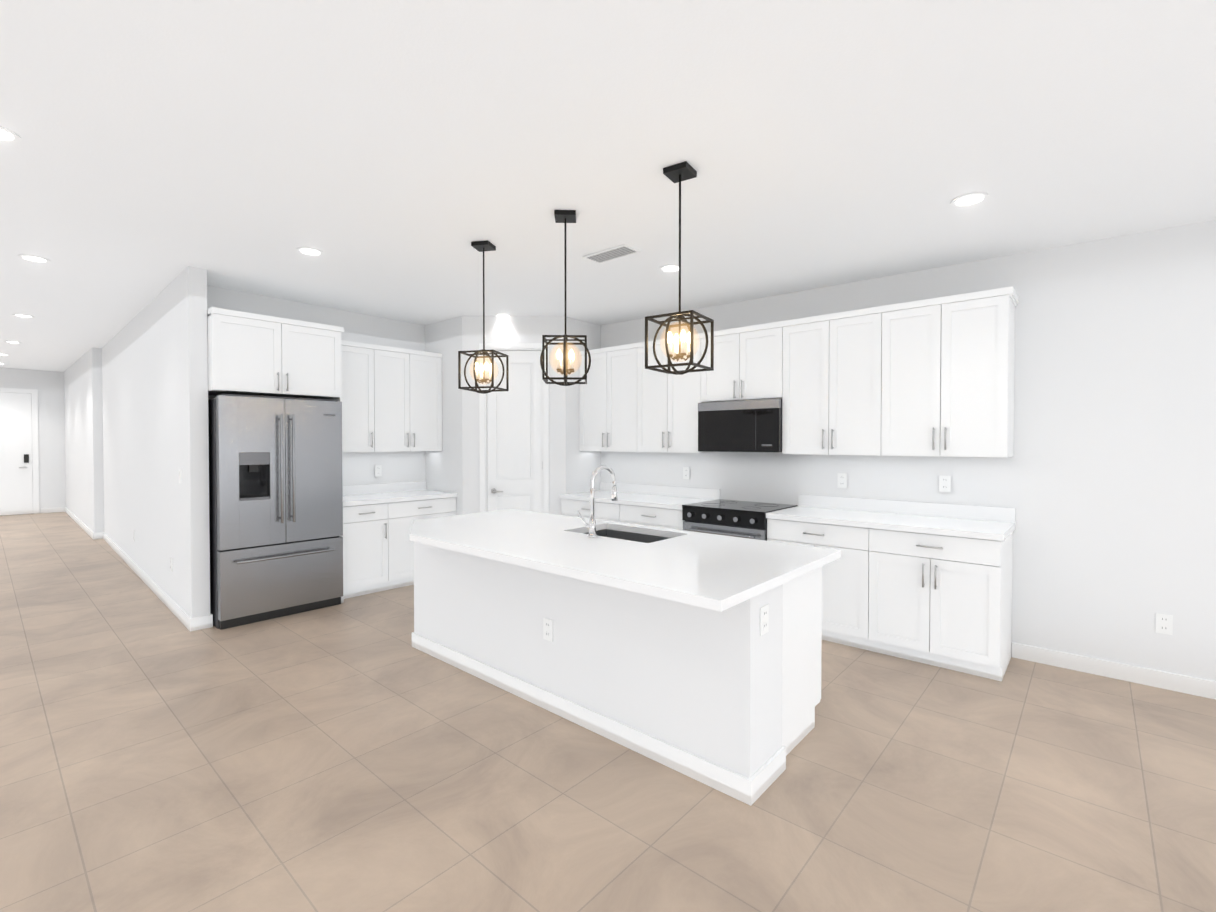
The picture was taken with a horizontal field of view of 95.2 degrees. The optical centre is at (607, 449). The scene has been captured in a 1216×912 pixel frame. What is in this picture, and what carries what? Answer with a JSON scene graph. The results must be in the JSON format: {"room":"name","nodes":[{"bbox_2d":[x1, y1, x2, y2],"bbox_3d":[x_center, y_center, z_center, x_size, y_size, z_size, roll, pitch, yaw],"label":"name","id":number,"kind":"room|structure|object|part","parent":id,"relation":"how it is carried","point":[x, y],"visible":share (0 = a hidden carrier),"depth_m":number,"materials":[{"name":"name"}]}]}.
{"room":"kitchen","nodes":[
{"label":"kitchen","id":0,"kind":"room"},
{"bbox_2d":[0,367,65,515],"bbox_3d":[-13.207,-0.220,9.819,0.120,3.100,5.640,1,1,41],"label":"wall","id":1,"kind":"structure","parent":0,"point":[49,385],"depth_m":11.53,"materials":[{"name":"white paint"}]},
{"bbox_2d":[0,392,32,515],"bbox_3d":[-12.057,0.081,10.982,0.074,2.447,0.914,1,1,41],"label":"front door","id":2,"kind":"structure","parent":1,"relation":"in","point":[16,490],"depth_m":11.17,"materials":[{"name":"white paint"}]},
{"bbox_2d":[0,388,38,513],"bbox_3d":[-12.078,0.039,11.000,0.019,2.550,1.100,1,1,41],"label":"door frame","id":3,"kind":"structure","parent":1,"relation":"attached to","point":[35,446],"depth_m":11.37,"materials":[{"name":"white paint"}]},
{"bbox_2d":[64,348,103,532],"bbox_3d":[-9.528,-0.224,10.127,5.000,3.100,0.320,1,1,41],"label":"wall","id":4,"kind":"structure","parent":0,"point":[83,418],"depth_m":9.06,"materials":[{"name":"white paint"}]},
{"bbox_2d":[102,266,209,617],"bbox_3d":[-5.419,-0.172,6.411,6.080,3.100,0.300,1,1,41],"label":"wall","id":5,"kind":"structure","parent":0,"point":[155,390],"depth_m":5.02,"materials":[{"name":"white paint"}]},
{"bbox_2d":[170,557,172,571],"bbox_3d":[-3.808,1.000,4.836,0.072,0.117,0.008,1,1,41],"label":"outlet","id":6,"kind":"object","parent":5,"relation":"attached to","point":[171,564],"visible":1,"depth_m":4.82,"materials":[{"name":"white plastic"}]},
{"bbox_2d":[41,507,1215,699],"bbox_3d":[-4.112,1.362,3.965,21.300,0.100,8.820,1,1,41],"label":"baseboard","id":7,"kind":"structure","parent":5,"relation":"attached to","point":[1161,679],"depth_m":3.59,"materials":[{"name":"white paint"}]},
{"bbox_2d":[207,285,425,485],"bbox_3d":[-2.460,-0.167,6.067,0.120,3.100,3.450,1,1,41],"label":"wall","id":8,"kind":"structure","parent":0,"point":[397,467],"depth_m":5.82,"materials":[{"name":"white paint"}]},
{"bbox_2d":[207,307,342,398],"bbox_3d":[-2.988,-0.796,4.886,0.630,0.641,0.987,1,1,41],"label":"upper cabinet","id":9,"kind":"object","parent":8,"relation":"attached to","point":[249,353],"depth_m":4.64,"materials":[{"name":"white paint"}]},
{"bbox_2d":[327,340,382,454],"bbox_3d":[-2.602,-0.518,5.541,0.350,1.074,0.500,1,1,41],"label":"upper cabinet","id":10,"kind":"object","parent":8,"relation":"attached to","point":[362,401],"depth_m":5.48,"materials":[{"name":"white paint"}]},
{"bbox_2d":[375,465,381,475],"bbox_3d":[-2.461,0.224,5.947,0.008,0.117,0.072,1,1,41],"label":"outlet","id":11,"kind":"object","parent":8,"relation":"attached to","point":[378,470],"visible":0.98,"depth_m":5.95,"materials":[{"name":"white plastic"}]},
{"bbox_2d":[343,481,426,494],"bbox_3d":[-2.494,0.415,5.931,0.015,0.100,1.209,1,1,41],"label":"backsplash","id":12,"kind":"structure","parent":8,"relation":"attached to","point":[368,489],"depth_m":5.97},
{"bbox_2d":[383,346,441,451],"bbox_3d":[-2.242,-0.523,5.951,0.350,1.074,0.827,1,1,41],"label":"upper cabinet","id":13,"kind":"object","parent":8,"relation":"attached to","point":[389,398],"depth_m":5.87,"materials":[{"name":"white paint"}]},
{"bbox_2d":[425,316,462,514],"bbox_3d":[-1.776,-0.169,6.171,0.770,3.100,0.110,1,1,41],"label":"wall","id":14,"kind":"structure","parent":0,"point":[444,465],"depth_m":6.06,"materials":[{"name":"white paint"}]},
{"bbox_2d":[462,316,565,514],"bbox_3d":[-0.992,-0.165,5.912,1.099,3.100,0.110,0,1,2],"label":"wall","id":15,"kind":"structure","parent":0,"point":[522,329],"depth_m":5.85,"materials":[{"name":"white paint"}]},
{"bbox_2d":[479,343,548,513],"bbox_3d":[-0.987,0.131,5.908,0.734,2.507,0.126,0,1,2],"label":"door frame","id":16,"kind":"structure","parent":15,"relation":"attached to","point":[483,409],"depth_m":5.84,"materials":[{"name":"white paint"}]},
{"bbox_2d":[487,350,542,512],"bbox_3d":[-0.982,0.162,5.861,0.602,2.423,0.111,0,1,2],"label":"pantry door","id":17,"kind":"structure","parent":15,"relation":"in","point":[514,452],"depth_m":5.88,"materials":[{"name":"white paint"}]},
{"bbox_2d":[566,317,600,493],"bbox_3d":[-0.315,-0.168,6.092,0.110,3.100,0.580,1,1,41],"label":"wall","id":18,"kind":"structure","parent":0,"point":[581,466],"depth_m":5.98,"materials":[{"name":"white paint"}]},
{"bbox_2d":[0,512,1215,911],"bbox_3d":[-4.112,1.442,3.966,21.540,0.060,9.060,1,1,41],"label":"floor","id":19,"kind":"structure","parent":0,"point":[348,754],"depth_m":2.36,"materials":[{"name":"tile"}]},
{"bbox_2d":[208,394,342,629],"bbox_3d":[-2.932,0.477,4.853,0.746,1.845,0.940,1,1,41],"label":"refrigerator","id":20,"kind":"object","parent":19,"relation":"on","point":[235,622],"depth_m":4.58,"materials":[{"name":"grey metal"}]},
{"bbox_3d":[-2.705,0.450,4.653,0.142,1.755,0.936,1,1,41],"label":"refrigerator door","id":21,"kind":"part","parent":20,"relation":"part of","materials":[{"name":"silver metal"}]},
{"bbox_2d":[341,503,394,602],"bbox_3d":[-2.501,0.952,5.472,0.620,0.880,0.500,1,1,41],"label":"base cabinet","id":22,"kind":"object","parent":19,"relation":"on","point":[368,536],"depth_m":5.28,"materials":[{"name":"white paint"}]},
{"bbox_2d":[343,491,456,506],"bbox_3d":[-2.260,0.488,5.726,0.640,0.040,1.209,1,1,41],"label":"countertop","id":23,"kind":"structure","parent":22,"relation":"on","point":[384,496],"depth_m":5.59,"materials":[{"name":"white stone"}]},
{"bbox_2d":[395,499,455,587],"bbox_3d":[-2.141,0.946,5.882,0.620,0.880,0.827,1,1,41],"label":"base cabinet","id":24,"kind":"object","parent":19,"relation":"on","point":[405,513],"depth_m":5.59,"materials":[{"name":"white paint"}]},
{"bbox_2d":[561,498,611,520],"bbox_3d":[0.036,0.946,5.771,0.857,0.880,0.620,1,1,41],"label":"base cabinet","id":25,"kind":"object","parent":19,"relation":"on","point":[602,510],"depth_m":5.57,"materials":[{"name":"white paint"}]},
{"bbox_2d":[412,529,822,805],"bbox_3d":[-0.114,0.987,3.450,2.646,0.864,0.917,1,1,41],"label":"kitchen island","id":26,"kind":"object","parent":19,"relation":"on","point":[664,652],"depth_m":2.69,"materials":[{"name":"white paint"}]},
{"bbox_2d":[543,618,552,641],"bbox_3d":[-0.329,0.985,3.039,0.072,0.117,0.008,1,1,41],"label":"outlet","id":27,"kind":"object","parent":26,"relation":"attached to","point":[548,629],"visible":1,"depth_m":3.04,"materials":[{"name":"white plastic"}]},
{"bbox_2d":[409,514,800,612],"bbox_3d":[-0.374,0.539,3.132,2.700,0.040,0.720,1,1,41],"label":"island countertop","id":28,"kind":"structure","parent":26,"relation":"on","point":[718,582],"depth_m":2.65,"materials":[{"name":"white stone"}]},
{"bbox_2d":[577,465,616,537],"bbox_3d":[-0.059,0.303,3.378,0.135,0.422,0.250,1,1,41],"label":"faucet","id":29,"kind":"object","parent":28,"relation":"on","point":[591,525],"visible":1,"depth_m":3.28,"materials":[{"name":"silver metal"}]},
{"bbox_2d":[583,529,668,542],"bbox_3d":[0.107,0.660,3.470,0.696,0.210,0.436,1,1,41],"label":"sink","id":30,"kind":"object","parent":28,"relation":"in","point":[636,537],"visible":0.08,"depth_m":3.71,"materials":[{"name":"silver metal"}]},
{"bbox_2d":[760,604,768,635],"bbox_3d":[0.658,0.715,2.334,0.008,0.117,0.072,1,1,41],"label":"outlet","id":31,"kind":"object","parent":26,"relation":"attached to","point":[764,619],"visible":1,"depth_m":2.33,"materials":[{"name":"white plastic"}]},
{"bbox_2d":[612,502,684,529],"bbox_3d":[0.566,0.953,5.305,0.789,0.880,0.620,1,1,41],"label":"base cabinet","id":32,"kind":"object","parent":19,"relation":"on","point":[639,515],"depth_m":5.06,"materials":[{"name":"white paint"}]},
{"bbox_2d":[560,490,719,509],"bbox_3d":[0.281,0.490,5.535,1.529,0.040,0.640,1,1,41],"label":"countertop","id":33,"kind":"structure","parent":32,"relation":"on","point":[661,501],"depth_m":5.37,"materials":[{"name":"white stone"}]},
{"bbox_2d":[682,499,797,540],"bbox_3d":[1.112,0.936,4.750,0.757,0.930,0.691,1,1,41],"label":"range","id":34,"kind":"object","parent":19,"relation":"on","point":[741,519],"visible":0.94,"depth_m":4.55,"materials":[{"name":"grey metal"}]},
{"bbox_2d":[767,518,855,646],"bbox_3d":[1.739,0.967,4.275,0.805,0.880,0.620,1,1,41],"label":"base cabinet","id":35,"kind":"object","parent":19,"relation":"on","point":[839,575],"depth_m":3.98,"materials":[{"name":"white paint"}]},
{"bbox_2d":[856,526,1013,680],"bbox_3d":[2.254,0.974,3.822,0.804,0.880,0.620,1,1,41],"label":"base cabinet","id":36,"kind":"object","parent":19,"relation":"on","point":[926,583],"depth_m":3.57,"materials":[{"name":"white paint"}]},
{"bbox_2d":[766,506,1015,541],"bbox_3d":[1.995,0.511,4.030,1.505,0.040,0.640,1,1,41],"label":"countertop","id":37,"kind":"structure","parent":36,"relation":"on","point":[870,519],"depth_m":3.83,"materials":[{"name":"white stone"}]},
{"bbox_2d":[0,0,1215,371],"bbox_3d":[-4.112,-1.528,3.925,21.540,0.519,9.060,1,1,41],"label":"ceiling","id":38,"kind":"structure","parent":0,"point":[392,158],"depth_m":2.46,"materials":[{"name":"white paint"}]},
{"bbox_2d":[0,126,20,142],"bbox_3d":[-2.667,-1.378,2.405,0.170,0.006,0.170,1,1,41],"label":"recessed light","id":39,"kind":"object","parent":38,"relation":"in","point":[7,135],"visible":1,"depth_m":2.44,"materials":[{"name":"white paint"}]},
{"bbox_2d":[12,314,34,317],"bbox_3d":[-6.481,-1.486,6.154,0.170,0.006,0.170,1,1,41],"label":"recessed light","id":40,"kind":"object","parent":38,"relation":"in","point":[22,315],"visible":1,"depth_m":6.13,"materials":[{"name":"white paint"}]},
{"bbox_2d":[18,255,50,262],"bbox_3d":[-4.282,-1.426,4.142,0.170,0.006,0.170,1,1,41],"label":"recessed light","id":41,"kind":"object","parent":38,"relation":"in","point":[34,258],"visible":0.98,"depth_m":4.13,"materials":[{"name":"white paint"}]},
{"bbox_2d":[296,247,323,255],"bbox_3d":[-2.090,-1.392,3.895,0.170,0.006,0.170,1,1,41],"label":"recessed light","id":42,"kind":"object","parent":38,"relation":"in","point":[309,251],"visible":0.98,"depth_m":3.88,"materials":[{"name":"white paint"}]},
{"bbox_2d":[458,240,508,393],"bbox_3d":[-0.831,-0.876,3.714,0.295,0.997,0.293,0,1,13],"label":"pendant light","id":43,"kind":"object","parent":38,"relation":"hanging from","point":[483,246],"visible":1,"depth_m":3.70,"materials":[{"name":"black metal"}]},
{"bbox_2d":[495,314,510,316],"bbox_3d":[-1.102,-1.406,5.822,0.170,0.006,0.170,1,1,41],"label":"recessed light","id":44,"kind":"object","parent":38,"relation":"in","point":[501,315],"visible":0.79,"depth_m":5.79,"materials":[{"name":"white paint"}]},
{"bbox_2d":[540,210,590,385],"bbox_3d":[-0.246,-0.864,3.206,0.295,0.988,0.293,0,1,-2],"label":"pendant light","id":45,"kind":"object","parent":38,"relation":"hanging from","point":[565,216],"visible":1,"depth_m":3.19,"materials":[{"name":"black metal"}]},
{"bbox_2d":[583,244,640,263],"bbox_3d":[0.023,-1.360,3.861,0.380,0.008,0.180,1,1,41],"label":"ceiling vent","id":46,"kind":"object","parent":38,"relation":"in","point":[614,253],"visible":0.98,"depth_m":3.85,"materials":[{"name":"white metal"}]},
{"bbox_2d":[660,265,681,271],"bbox_3d":[0.472,-1.360,4.160,0.170,0.006,0.170,1,1,41],"label":"recessed light","id":47,"kind":"object","parent":38,"relation":"in","point":[669,268],"visible":0.83,"depth_m":4.15,"materials":[{"name":"white paint"}]},
{"bbox_2d":[645,161,713,374],"bbox_3d":[0.345,-0.853,2.667,0.295,0.980,0.293,1,1,33],"label":"pendant light","id":48,"kind":"object","parent":38,"relation":"hanging from","point":[680,172],"visible":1,"depth_m":2.65,"materials":[{"name":"black metal"}]},
{"bbox_2d":[950,192,988,206],"bbox_3d":[1.911,-1.322,2.935,0.170,0.006,0.170,1,1,41],"label":"recessed light","id":49,"kind":"object","parent":38,"relation":"in","point":[970,199],"visible":1,"depth_m":2.92,"materials":[{"name":"white paint"}]},
{"bbox_2d":[601,220,1215,680],"bbox_3d":[2.756,-0.137,3.860,10.870,3.100,0.120,1,1,41],"label":"wall","id":50,"kind":"structure","parent":0,"point":[1103,480],"depth_m":3.53,"materials":[{"name":"white paint"}]},
{"bbox_2d":[579,344,631,451],"bbox_3d":[0.125,-0.522,5.852,0.857,1.074,0.350,1,1,41],"label":"upper cabinet","id":51,"kind":"object","parent":50,"relation":"attached to","point":[605,402],"depth_m":5.74,"materials":[{"name":"white paint"}]},
{"bbox_2d":[632,333,717,452],"bbox_3d":[0.677,-0.515,5.367,0.847,1.074,0.350,1,1,41],"label":"upper cabinet","id":52,"kind":"object","parent":50,"relation":"attached to","point":[664,405],"depth_m":5.26,"materials":[{"name":"white paint"}]},
{"bbox_2d":[683,467,689,478],"bbox_3d":[0.775,0.231,5.497,0.072,0.117,0.008,1,1,41],"label":"outlet","id":53,"kind":"object","parent":50,"relation":"attached to","point":[686,472],"visible":0.92,"depth_m":5.49,"materials":[{"name":"white plastic"}]},
{"bbox_2d":[700,323,771,401],"bbox_3d":[1.238,-0.737,4.870,0.764,0.616,0.350,1,1,41],"label":"upper cabinet","id":54,"kind":"object","parent":50,"relation":"attached to","point":[742,355],"depth_m":4.74,"materials":[{"name":"white paint"}]},
{"bbox_2d":[698,399,781,451],"bbox_3d":[1.219,-0.202,4.856,0.759,0.433,0.400,1,1,41],"label":"microwave","id":55,"kind":"object","parent":54,"relation":"attached to","point":[742,426],"visible":0.94,"depth_m":4.68,"materials":[{"name":"grey metal"}]},
{"bbox_2d":[600,482,1015,521],"bbox_3d":[1.340,0.427,5.020,3.798,0.100,0.015,1,1,41],"label":"backsplash","id":56,"kind":"structure","parent":50,"relation":"attached to","point":[938,510],"depth_m":4.37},
{"bbox_2d":[772,308,871,454],"bbox_3d":[1.805,-0.501,4.375,0.864,1.074,0.350,1,1,41],"label":"upper cabinet","id":57,"kind":"object","parent":50,"relation":"attached to","point":[820,363],"depth_m":4.27,"materials":[{"name":"white paint"}]},
{"bbox_2d":[837,473,846,487],"bbox_3d":[1.902,0.249,4.507,0.072,0.117,0.008,1,1,41],"label":"outlet","id":58,"kind":"object","parent":50,"relation":"attached to","point":[842,480],"visible":1,"depth_m":4.50,"materials":[{"name":"white plastic"}]},
{"bbox_2d":[868,286,1018,456],"bbox_3d":[2.343,-0.495,3.903,0.804,1.074,0.350,1,1,41],"label":"upper cabinet","id":59,"kind":"object","parent":50,"relation":"attached to","point":[941,369],"depth_m":3.74,"materials":[{"name":"white paint"}]},
{"bbox_2d":[939,476,950,491],"bbox_3d":[2.447,0.246,4.029,0.072,0.117,0.008,1,1,41],"label":"outlet","id":60,"kind":"object","parent":50,"relation":"attached to","point":[944,483],"visible":1,"depth_m":4.03,"materials":[{"name":"white plastic"}]},
{"bbox_2d":[1155,613,1172,634],"bbox_3d":[3.311,1.036,3.303,0.072,0.117,0.008,1,1,41],"label":"outlet","id":61,"kind":"object","parent":50,"relation":"attached to","point":[1164,624],"visible":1,"depth_m":3.30,"materials":[{"name":"white plastic"}]}
]}

